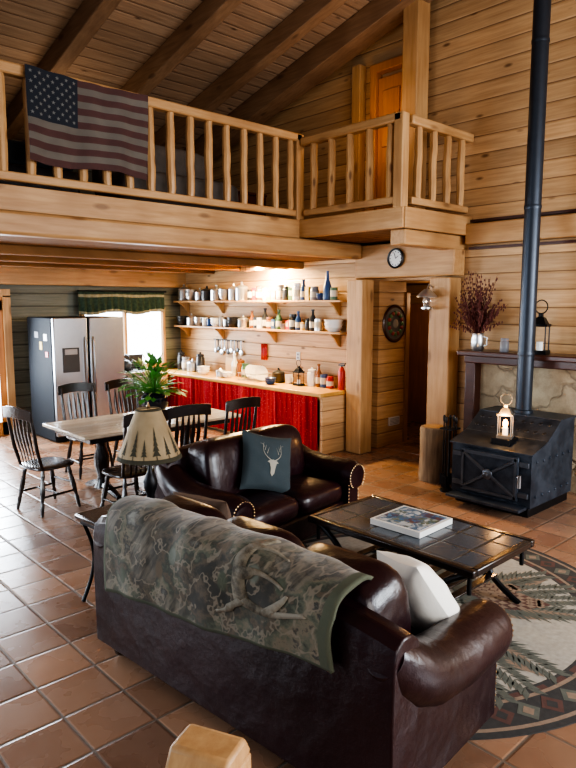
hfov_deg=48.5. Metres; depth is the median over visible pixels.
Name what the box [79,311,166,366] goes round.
window
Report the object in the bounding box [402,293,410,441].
trim
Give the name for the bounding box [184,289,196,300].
bowl stack
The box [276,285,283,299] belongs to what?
storage jar
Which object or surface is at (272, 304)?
wall shelf
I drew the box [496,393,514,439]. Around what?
lantern
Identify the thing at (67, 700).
floor
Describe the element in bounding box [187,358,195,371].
cooking pot
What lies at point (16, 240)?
floor
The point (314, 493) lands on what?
seat cushion
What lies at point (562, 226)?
trim
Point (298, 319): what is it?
bottle
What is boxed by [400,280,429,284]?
ceiling
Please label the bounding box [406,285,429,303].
wall
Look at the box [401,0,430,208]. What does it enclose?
post
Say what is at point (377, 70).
trim
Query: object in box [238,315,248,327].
cooking pot
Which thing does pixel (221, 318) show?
canister
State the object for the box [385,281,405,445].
wall
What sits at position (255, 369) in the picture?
plate
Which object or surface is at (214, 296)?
cooking pot
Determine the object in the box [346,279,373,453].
support post
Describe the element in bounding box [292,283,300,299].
storage jar
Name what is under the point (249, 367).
plate
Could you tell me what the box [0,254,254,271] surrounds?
joist
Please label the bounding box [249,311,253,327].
bottle
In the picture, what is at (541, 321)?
lantern
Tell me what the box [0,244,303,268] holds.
joist
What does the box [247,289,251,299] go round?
can
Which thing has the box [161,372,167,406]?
base cabinet
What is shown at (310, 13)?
rafter
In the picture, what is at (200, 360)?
canister
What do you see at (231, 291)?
cooking pot
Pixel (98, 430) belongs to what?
dining table
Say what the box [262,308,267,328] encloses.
bottle
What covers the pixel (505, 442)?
trivet
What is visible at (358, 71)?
post
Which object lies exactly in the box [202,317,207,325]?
mug
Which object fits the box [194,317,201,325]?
bowl stack
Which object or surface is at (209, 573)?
throw blanket
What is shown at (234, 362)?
bottle
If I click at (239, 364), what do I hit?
canister
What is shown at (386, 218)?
trim
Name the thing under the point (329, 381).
storage jar
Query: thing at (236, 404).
dining chair
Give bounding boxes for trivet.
[491,436,518,446]
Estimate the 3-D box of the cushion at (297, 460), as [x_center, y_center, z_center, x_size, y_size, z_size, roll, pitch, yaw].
[-0.146,0.650,5.761,0.329,0.550,0.601,-7,1,42]
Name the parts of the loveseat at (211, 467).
backrest, armrest, seat, armrest, nailhead trim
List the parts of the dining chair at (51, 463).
leg, backrest, leg, seat, leg, leg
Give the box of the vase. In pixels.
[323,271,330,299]
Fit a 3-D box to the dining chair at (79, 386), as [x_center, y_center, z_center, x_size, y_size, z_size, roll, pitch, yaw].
[-2.444,0.543,7.768,0.480,1.078,0.555,-6,10,-41]
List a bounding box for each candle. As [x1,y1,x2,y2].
[502,427,507,434]
[536,342,542,349]
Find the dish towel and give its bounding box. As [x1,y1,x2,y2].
[261,344,266,359]
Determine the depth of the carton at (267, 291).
9.86 m
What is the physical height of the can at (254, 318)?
0.175 m
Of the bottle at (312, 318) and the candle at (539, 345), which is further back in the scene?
the bottle at (312, 318)
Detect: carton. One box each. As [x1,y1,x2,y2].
[252,288,255,299]
[257,318,261,328]
[266,290,270,299]
[270,290,275,299]
[271,319,275,328]
[285,320,288,329]
[288,287,292,299]
[305,287,310,299]
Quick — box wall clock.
[387,248,403,268]
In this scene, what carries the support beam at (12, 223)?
attached to the header beam at (418, 262)
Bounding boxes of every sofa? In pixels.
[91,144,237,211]
[93,495,513,767]
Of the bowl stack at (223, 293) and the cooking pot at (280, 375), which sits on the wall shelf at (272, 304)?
the bowl stack at (223, 293)
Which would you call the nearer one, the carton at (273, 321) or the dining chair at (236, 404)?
the dining chair at (236, 404)
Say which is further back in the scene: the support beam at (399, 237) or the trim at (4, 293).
the trim at (4, 293)
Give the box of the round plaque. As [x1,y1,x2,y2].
[382,305,405,342]
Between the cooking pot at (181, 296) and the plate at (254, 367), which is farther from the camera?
the cooking pot at (181, 296)
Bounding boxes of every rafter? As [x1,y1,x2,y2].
[6,0,121,139]
[121,0,243,94]
[154,0,347,145]
[184,0,432,159]
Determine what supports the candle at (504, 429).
on the lantern at (506, 411)
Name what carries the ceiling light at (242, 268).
attached to the floor at (16, 240)
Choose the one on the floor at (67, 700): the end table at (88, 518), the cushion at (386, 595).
the end table at (88, 518)
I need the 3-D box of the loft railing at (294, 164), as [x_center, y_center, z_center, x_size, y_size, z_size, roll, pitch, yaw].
[-2.017,-2.293,5.932,5.950,1.040,0.120,-7,10,-43]
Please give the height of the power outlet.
0.120 m
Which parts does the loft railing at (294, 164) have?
rail, handrail, rail post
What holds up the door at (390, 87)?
in the wall at (480, 50)
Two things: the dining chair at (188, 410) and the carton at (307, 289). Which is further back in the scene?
the carton at (307, 289)
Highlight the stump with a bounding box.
[418,424,448,482]
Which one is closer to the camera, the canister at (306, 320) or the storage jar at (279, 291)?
the canister at (306, 320)
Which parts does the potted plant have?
pot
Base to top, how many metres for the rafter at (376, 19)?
2.556 m
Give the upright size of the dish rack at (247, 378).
0.120 m
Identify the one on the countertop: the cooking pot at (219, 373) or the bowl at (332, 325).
the cooking pot at (219, 373)
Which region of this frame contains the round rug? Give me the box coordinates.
[301,529,575,739]
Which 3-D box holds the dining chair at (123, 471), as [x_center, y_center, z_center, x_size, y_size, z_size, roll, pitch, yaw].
[-1.478,0.754,6.103,0.555,1.078,0.480,7,10,43]
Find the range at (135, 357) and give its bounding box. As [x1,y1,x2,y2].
[124,354,160,411]
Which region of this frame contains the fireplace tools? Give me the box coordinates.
[439,415,460,492]
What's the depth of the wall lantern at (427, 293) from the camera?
7.79 m
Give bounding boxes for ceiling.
[0,0,371,149]
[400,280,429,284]
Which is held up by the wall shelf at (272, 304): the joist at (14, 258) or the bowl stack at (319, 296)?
the bowl stack at (319, 296)
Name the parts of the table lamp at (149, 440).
lamp shade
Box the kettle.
[124,354,133,368]
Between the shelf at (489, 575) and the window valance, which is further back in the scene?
the window valance
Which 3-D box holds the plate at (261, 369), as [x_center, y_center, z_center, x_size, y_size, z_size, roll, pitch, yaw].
[-0.398,-0.168,9.868,0.230,0.222,0.051,-7,10,-43]
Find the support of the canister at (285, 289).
on the wall shelf at (272, 304)
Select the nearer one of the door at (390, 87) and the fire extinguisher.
the door at (390, 87)
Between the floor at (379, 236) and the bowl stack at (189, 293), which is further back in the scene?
the bowl stack at (189, 293)
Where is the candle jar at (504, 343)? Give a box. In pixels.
[500,338,508,351]
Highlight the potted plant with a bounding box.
[116,350,186,408]
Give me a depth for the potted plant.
7.42 m
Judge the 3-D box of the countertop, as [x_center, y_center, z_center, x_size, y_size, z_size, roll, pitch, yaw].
[-0.788,-0.067,10.332,0.660,0.050,4.300,-7,10,-43]
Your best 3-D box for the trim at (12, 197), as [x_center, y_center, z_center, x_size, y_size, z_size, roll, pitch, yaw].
[-2.607,-1.603,5.423,7.500,0.220,0.060,-7,10,-43]
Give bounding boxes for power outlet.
[296,352,299,359]
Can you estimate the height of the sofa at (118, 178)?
0.875 m
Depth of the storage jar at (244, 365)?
10.40 m
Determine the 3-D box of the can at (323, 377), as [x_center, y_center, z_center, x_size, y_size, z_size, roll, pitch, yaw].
[0.517,-0.044,9.196,0.113,0.188,0.110,-7,10,-43]
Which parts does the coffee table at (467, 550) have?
leg, leg, leg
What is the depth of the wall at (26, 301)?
10.23 m
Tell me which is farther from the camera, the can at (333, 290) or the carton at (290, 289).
the carton at (290, 289)
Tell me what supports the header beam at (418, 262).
on the support post at (443, 340)
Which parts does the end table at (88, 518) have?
leg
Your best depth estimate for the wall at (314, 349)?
10.02 m
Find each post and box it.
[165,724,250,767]
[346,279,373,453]
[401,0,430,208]
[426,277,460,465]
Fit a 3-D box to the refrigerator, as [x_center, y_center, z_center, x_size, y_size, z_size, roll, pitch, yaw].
[-3.261,-0.130,9.948,1.130,1.820,1.013,-7,10,-43]
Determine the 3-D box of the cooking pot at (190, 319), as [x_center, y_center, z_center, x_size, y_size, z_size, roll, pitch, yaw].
[-1.724,-1.155,11.475,0.202,0.208,0.192,1,7,6]
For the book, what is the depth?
4.57 m
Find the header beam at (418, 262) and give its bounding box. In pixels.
[355,243,464,278]
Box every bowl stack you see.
[177,316,187,324]
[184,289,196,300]
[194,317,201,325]
[197,366,209,374]
[210,318,218,326]
[218,289,228,300]
[222,372,232,377]
[227,317,240,326]
[265,377,275,384]
[316,293,322,299]
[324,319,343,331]
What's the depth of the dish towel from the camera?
10.30 m
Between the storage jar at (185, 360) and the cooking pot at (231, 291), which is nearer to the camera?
the cooking pot at (231, 291)
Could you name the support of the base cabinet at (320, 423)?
on the floor at (67, 700)
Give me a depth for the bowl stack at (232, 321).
10.49 m
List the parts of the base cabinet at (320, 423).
panel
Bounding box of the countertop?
[161,368,345,397]
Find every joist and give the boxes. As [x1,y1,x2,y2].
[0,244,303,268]
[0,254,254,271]
[0,261,214,273]
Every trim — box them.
[0,183,298,237]
[0,266,185,287]
[0,289,15,435]
[299,206,403,237]
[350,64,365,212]
[368,55,401,210]
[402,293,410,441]
[404,206,472,235]
[465,213,575,244]
[469,209,575,249]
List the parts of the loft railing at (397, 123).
rail, handrail, rail post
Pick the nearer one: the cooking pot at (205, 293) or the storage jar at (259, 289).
the storage jar at (259, 289)
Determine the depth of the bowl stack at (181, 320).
11.55 m
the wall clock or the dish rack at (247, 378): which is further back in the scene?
the dish rack at (247, 378)
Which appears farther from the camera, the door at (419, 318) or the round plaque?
the door at (419, 318)
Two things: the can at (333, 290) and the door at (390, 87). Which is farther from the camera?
the can at (333, 290)
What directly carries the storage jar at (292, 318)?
on the wall shelf at (336, 336)
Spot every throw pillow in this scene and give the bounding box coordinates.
[173,491,231,519]
[240,429,291,492]
[376,550,459,631]
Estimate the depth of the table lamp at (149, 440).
4.38 m
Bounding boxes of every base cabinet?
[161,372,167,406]
[168,375,345,453]
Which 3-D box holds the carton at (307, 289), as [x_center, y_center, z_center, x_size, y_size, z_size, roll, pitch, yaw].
[0.296,-1.310,9.268,0.072,0.190,0.076,-7,10,-42]
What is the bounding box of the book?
[370,505,451,538]
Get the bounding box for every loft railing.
[0,59,303,219]
[300,111,409,216]
[408,114,473,213]
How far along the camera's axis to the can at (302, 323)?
9.38 m
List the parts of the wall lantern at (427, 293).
globe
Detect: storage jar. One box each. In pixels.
[182,357,189,370]
[241,363,249,377]
[256,286,262,299]
[266,317,272,328]
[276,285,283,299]
[289,314,295,329]
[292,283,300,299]
[310,286,318,299]
[326,376,333,388]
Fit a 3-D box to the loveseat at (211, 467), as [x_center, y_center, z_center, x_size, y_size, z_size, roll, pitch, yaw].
[-0.210,0.888,5.454,0.966,0.955,1.696,6,10,41]
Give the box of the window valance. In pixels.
[77,290,165,314]
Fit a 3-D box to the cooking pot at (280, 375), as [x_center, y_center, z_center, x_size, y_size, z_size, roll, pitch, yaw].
[-0.145,-0.138,9.802,0.204,0.220,0.214,0,7,-2]
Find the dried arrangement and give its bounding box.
[450,271,505,350]
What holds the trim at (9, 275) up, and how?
attached to the wall at (26, 301)
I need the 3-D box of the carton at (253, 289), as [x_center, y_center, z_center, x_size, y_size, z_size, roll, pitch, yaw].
[-0.518,-1.424,10.133,0.072,0.200,0.086,-6,10,-41]
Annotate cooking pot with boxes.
[178,284,188,300]
[186,314,195,325]
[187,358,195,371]
[195,288,201,300]
[201,286,210,300]
[210,285,221,300]
[216,368,224,376]
[228,283,237,300]
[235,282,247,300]
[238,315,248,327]
[272,368,284,382]
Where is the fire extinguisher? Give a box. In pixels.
[338,363,345,389]
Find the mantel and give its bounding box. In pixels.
[457,349,575,430]
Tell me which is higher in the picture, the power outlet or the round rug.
the power outlet
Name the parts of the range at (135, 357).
oven door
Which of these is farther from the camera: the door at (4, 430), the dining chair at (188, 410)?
the door at (4, 430)
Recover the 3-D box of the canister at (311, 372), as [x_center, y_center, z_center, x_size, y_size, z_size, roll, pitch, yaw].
[0.351,-0.108,9.368,0.144,0.270,0.140,-7,10,-43]
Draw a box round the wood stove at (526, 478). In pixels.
[445,0,575,517]
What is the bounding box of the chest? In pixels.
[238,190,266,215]
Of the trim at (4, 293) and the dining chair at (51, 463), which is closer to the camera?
the dining chair at (51, 463)
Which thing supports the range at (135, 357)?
on the floor at (67, 700)
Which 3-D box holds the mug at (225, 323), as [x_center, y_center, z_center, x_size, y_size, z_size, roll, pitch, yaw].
[-1.034,-1.017,10.716,0.100,0.125,0.121,-1,7,-9]
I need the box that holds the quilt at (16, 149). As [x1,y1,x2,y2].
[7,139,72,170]
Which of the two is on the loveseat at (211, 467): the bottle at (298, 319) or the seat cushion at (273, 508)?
the seat cushion at (273, 508)
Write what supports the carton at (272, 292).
on the wall shelf at (272, 304)
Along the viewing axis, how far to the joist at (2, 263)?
9.61 m
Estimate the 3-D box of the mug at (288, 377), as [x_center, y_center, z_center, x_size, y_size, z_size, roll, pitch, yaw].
[0.014,-0.076,9.665,0.116,0.133,0.141,-1,7,-9]
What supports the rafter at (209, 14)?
attached to the ceiling at (135, 30)
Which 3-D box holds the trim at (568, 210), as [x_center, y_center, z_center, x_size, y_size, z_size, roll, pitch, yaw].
[4.412,-1.492,5.337,0.070,0.350,6.500,-7,10,-43]
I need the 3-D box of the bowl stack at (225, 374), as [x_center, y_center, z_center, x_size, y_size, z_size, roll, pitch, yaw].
[-0.982,-0.147,10.391,0.175,0.092,0.171,-7,10,-43]
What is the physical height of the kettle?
0.258 m
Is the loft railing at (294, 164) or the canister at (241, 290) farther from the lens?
the canister at (241, 290)
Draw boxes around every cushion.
[162,495,226,519]
[187,434,247,493]
[227,516,304,547]
[235,489,298,525]
[249,424,304,475]
[273,474,341,513]
[305,543,410,632]
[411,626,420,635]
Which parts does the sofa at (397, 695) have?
armrest, armrest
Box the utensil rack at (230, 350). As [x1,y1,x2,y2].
[213,339,243,355]
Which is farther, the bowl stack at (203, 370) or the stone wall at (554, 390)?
the bowl stack at (203, 370)
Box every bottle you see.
[231,353,237,375]
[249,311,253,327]
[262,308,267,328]
[276,310,281,328]
[295,311,300,329]
[300,279,305,299]
[309,309,315,330]
[315,364,321,386]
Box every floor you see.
[0,235,364,261]
[0,421,575,767]
[303,228,461,244]
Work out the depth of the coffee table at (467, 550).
4.37 m
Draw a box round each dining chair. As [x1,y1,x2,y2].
[2,406,80,517]
[57,382,113,478]
[100,409,167,506]
[105,378,139,462]
[167,404,210,446]
[223,397,260,434]
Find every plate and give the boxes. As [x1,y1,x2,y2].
[247,365,252,378]
[252,365,257,379]
[254,366,259,379]
[256,366,267,379]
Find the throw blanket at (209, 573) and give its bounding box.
[104,495,373,673]
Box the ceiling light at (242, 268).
[240,266,288,271]
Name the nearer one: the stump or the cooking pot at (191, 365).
the stump
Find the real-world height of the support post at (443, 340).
2.360 m
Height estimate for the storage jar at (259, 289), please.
0.218 m
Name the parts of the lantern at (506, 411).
ring handle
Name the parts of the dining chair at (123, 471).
leg, leg, seat, leg, backrest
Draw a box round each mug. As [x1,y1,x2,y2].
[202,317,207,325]
[223,319,228,326]
[285,374,292,383]
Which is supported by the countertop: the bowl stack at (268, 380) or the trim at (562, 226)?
the bowl stack at (268, 380)
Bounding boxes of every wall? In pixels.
[0,140,180,431]
[180,259,367,388]
[213,0,575,447]
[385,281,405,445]
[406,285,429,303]
[479,364,575,492]
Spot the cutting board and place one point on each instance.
(228, 360)
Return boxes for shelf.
[173,300,346,315]
[174,325,346,346]
[357,545,496,599]
[445,490,526,513]
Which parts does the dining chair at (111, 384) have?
leg, backrest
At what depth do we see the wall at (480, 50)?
7.52 m
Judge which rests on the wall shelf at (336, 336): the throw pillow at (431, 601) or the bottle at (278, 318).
the bottle at (278, 318)
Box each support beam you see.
[0,210,361,259]
[390,229,465,249]
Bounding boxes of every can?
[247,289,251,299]
[253,317,259,327]
[301,322,304,329]
[315,319,321,330]
[320,374,327,387]
[330,287,337,299]
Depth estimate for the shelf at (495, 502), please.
6.31 m
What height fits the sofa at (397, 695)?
0.955 m
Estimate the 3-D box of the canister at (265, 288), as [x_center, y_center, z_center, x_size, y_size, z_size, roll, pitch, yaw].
[-0.352,-1.405,9.970,0.108,0.202,0.105,-7,10,-43]
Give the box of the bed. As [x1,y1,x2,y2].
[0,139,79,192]
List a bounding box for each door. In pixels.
[0,297,8,435]
[377,72,401,208]
[407,304,428,422]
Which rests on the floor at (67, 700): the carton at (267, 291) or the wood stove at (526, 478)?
the wood stove at (526, 478)
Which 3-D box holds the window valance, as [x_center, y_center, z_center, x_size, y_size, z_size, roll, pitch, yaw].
[-2.808,-1.399,11.007,1.672,0.414,0.071,-7,10,-43]
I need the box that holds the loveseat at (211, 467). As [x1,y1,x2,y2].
[154,424,364,540]
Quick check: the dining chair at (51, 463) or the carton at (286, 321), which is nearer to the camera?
the dining chair at (51, 463)
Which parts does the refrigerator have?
door, handle, handle, door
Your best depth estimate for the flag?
5.93 m
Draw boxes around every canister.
[177,350,184,369]
[196,352,204,371]
[219,316,224,326]
[237,358,244,376]
[262,287,267,299]
[282,285,287,299]
[305,318,309,330]
[307,367,315,385]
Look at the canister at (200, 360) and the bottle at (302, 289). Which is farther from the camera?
the canister at (200, 360)
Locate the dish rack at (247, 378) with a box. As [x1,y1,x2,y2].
[237,372,271,381]
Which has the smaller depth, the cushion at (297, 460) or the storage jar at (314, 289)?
the cushion at (297, 460)
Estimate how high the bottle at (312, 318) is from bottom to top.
0.310 m
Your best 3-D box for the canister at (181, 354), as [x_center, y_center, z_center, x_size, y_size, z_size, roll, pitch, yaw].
[-1.941,-0.438,11.657,0.156,0.351,0.152,-7,10,-43]
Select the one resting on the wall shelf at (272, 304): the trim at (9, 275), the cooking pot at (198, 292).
the cooking pot at (198, 292)
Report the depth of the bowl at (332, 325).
8.87 m
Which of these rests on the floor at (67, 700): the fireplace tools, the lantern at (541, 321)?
the fireplace tools
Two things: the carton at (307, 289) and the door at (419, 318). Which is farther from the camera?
the door at (419, 318)
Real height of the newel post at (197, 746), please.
0.950 m
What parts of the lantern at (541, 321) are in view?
ring handle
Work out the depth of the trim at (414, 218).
7.16 m
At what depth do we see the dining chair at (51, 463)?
6.23 m
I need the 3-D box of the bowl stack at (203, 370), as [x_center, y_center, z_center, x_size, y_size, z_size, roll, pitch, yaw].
[-1.433,-0.232,10.872,0.225,0.139,0.219,-7,10,-43]
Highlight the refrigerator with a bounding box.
[27,316,124,441]
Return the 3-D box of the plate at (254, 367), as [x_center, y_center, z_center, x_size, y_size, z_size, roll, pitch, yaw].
[-0.473,-0.178,9.947,0.230,0.222,0.051,-7,10,-43]
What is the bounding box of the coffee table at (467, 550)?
[308,495,534,603]
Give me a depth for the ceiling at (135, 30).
8.02 m
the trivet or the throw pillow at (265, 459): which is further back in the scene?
the trivet
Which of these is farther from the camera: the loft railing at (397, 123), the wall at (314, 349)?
the wall at (314, 349)
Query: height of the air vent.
0.120 m
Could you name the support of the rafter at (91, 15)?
attached to the ceiling at (135, 30)
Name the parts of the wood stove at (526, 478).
draft knob, door, plate, handle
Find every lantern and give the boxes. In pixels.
[293,360,304,385]
[417,284,436,309]
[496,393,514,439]
[534,300,551,354]
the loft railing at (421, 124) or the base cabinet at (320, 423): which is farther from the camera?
the base cabinet at (320, 423)
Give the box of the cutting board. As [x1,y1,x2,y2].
[225,357,236,371]
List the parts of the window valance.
curtain rod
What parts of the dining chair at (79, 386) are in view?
leg, backrest, leg, leg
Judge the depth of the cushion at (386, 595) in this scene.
2.66 m
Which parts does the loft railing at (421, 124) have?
rail, handrail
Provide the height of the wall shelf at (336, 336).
0.220 m
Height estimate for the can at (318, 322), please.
0.175 m
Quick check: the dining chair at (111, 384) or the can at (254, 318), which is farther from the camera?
the can at (254, 318)
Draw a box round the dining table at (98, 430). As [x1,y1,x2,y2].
[42,406,240,499]
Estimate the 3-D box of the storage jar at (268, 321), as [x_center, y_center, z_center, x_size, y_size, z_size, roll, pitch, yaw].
[-0.284,-0.948,9.951,0.118,0.182,0.115,-7,10,-43]
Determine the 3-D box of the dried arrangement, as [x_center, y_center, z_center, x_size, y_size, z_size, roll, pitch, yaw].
[2.218,-0.863,7.434,0.381,0.944,0.693,-6,9,-40]
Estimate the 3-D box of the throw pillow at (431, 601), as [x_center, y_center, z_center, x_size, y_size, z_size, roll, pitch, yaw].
[0.640,1.022,3.074,0.326,0.477,0.502,-1,7,-9]
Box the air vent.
[388,416,399,425]
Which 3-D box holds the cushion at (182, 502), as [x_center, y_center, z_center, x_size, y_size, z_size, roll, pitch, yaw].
[-0.574,0.925,3.586,0.563,0.550,0.329,7,20,42]
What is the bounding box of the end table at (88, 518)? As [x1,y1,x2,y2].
[75,504,111,601]
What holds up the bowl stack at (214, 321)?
on the wall shelf at (336, 336)
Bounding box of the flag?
[25,64,147,179]
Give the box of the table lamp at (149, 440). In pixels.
[116,402,181,497]
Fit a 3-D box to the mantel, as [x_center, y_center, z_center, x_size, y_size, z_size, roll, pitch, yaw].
[3.595,0.523,6.201,0.400,1.495,4.300,-7,10,-43]
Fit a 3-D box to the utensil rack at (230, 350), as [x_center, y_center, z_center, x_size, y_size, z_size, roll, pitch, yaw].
[-1.026,-0.618,10.976,0.030,0.286,0.840,-7,10,-43]
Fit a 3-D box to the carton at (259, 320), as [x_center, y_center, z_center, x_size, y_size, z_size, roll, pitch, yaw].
[-0.439,-0.962,10.106,0.072,0.170,0.086,-7,10,-42]
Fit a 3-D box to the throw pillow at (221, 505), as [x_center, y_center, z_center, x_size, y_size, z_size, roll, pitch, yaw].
[-0.503,0.869,3.965,0.426,0.395,0.235,4,8,29]
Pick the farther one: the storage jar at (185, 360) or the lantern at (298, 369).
the storage jar at (185, 360)

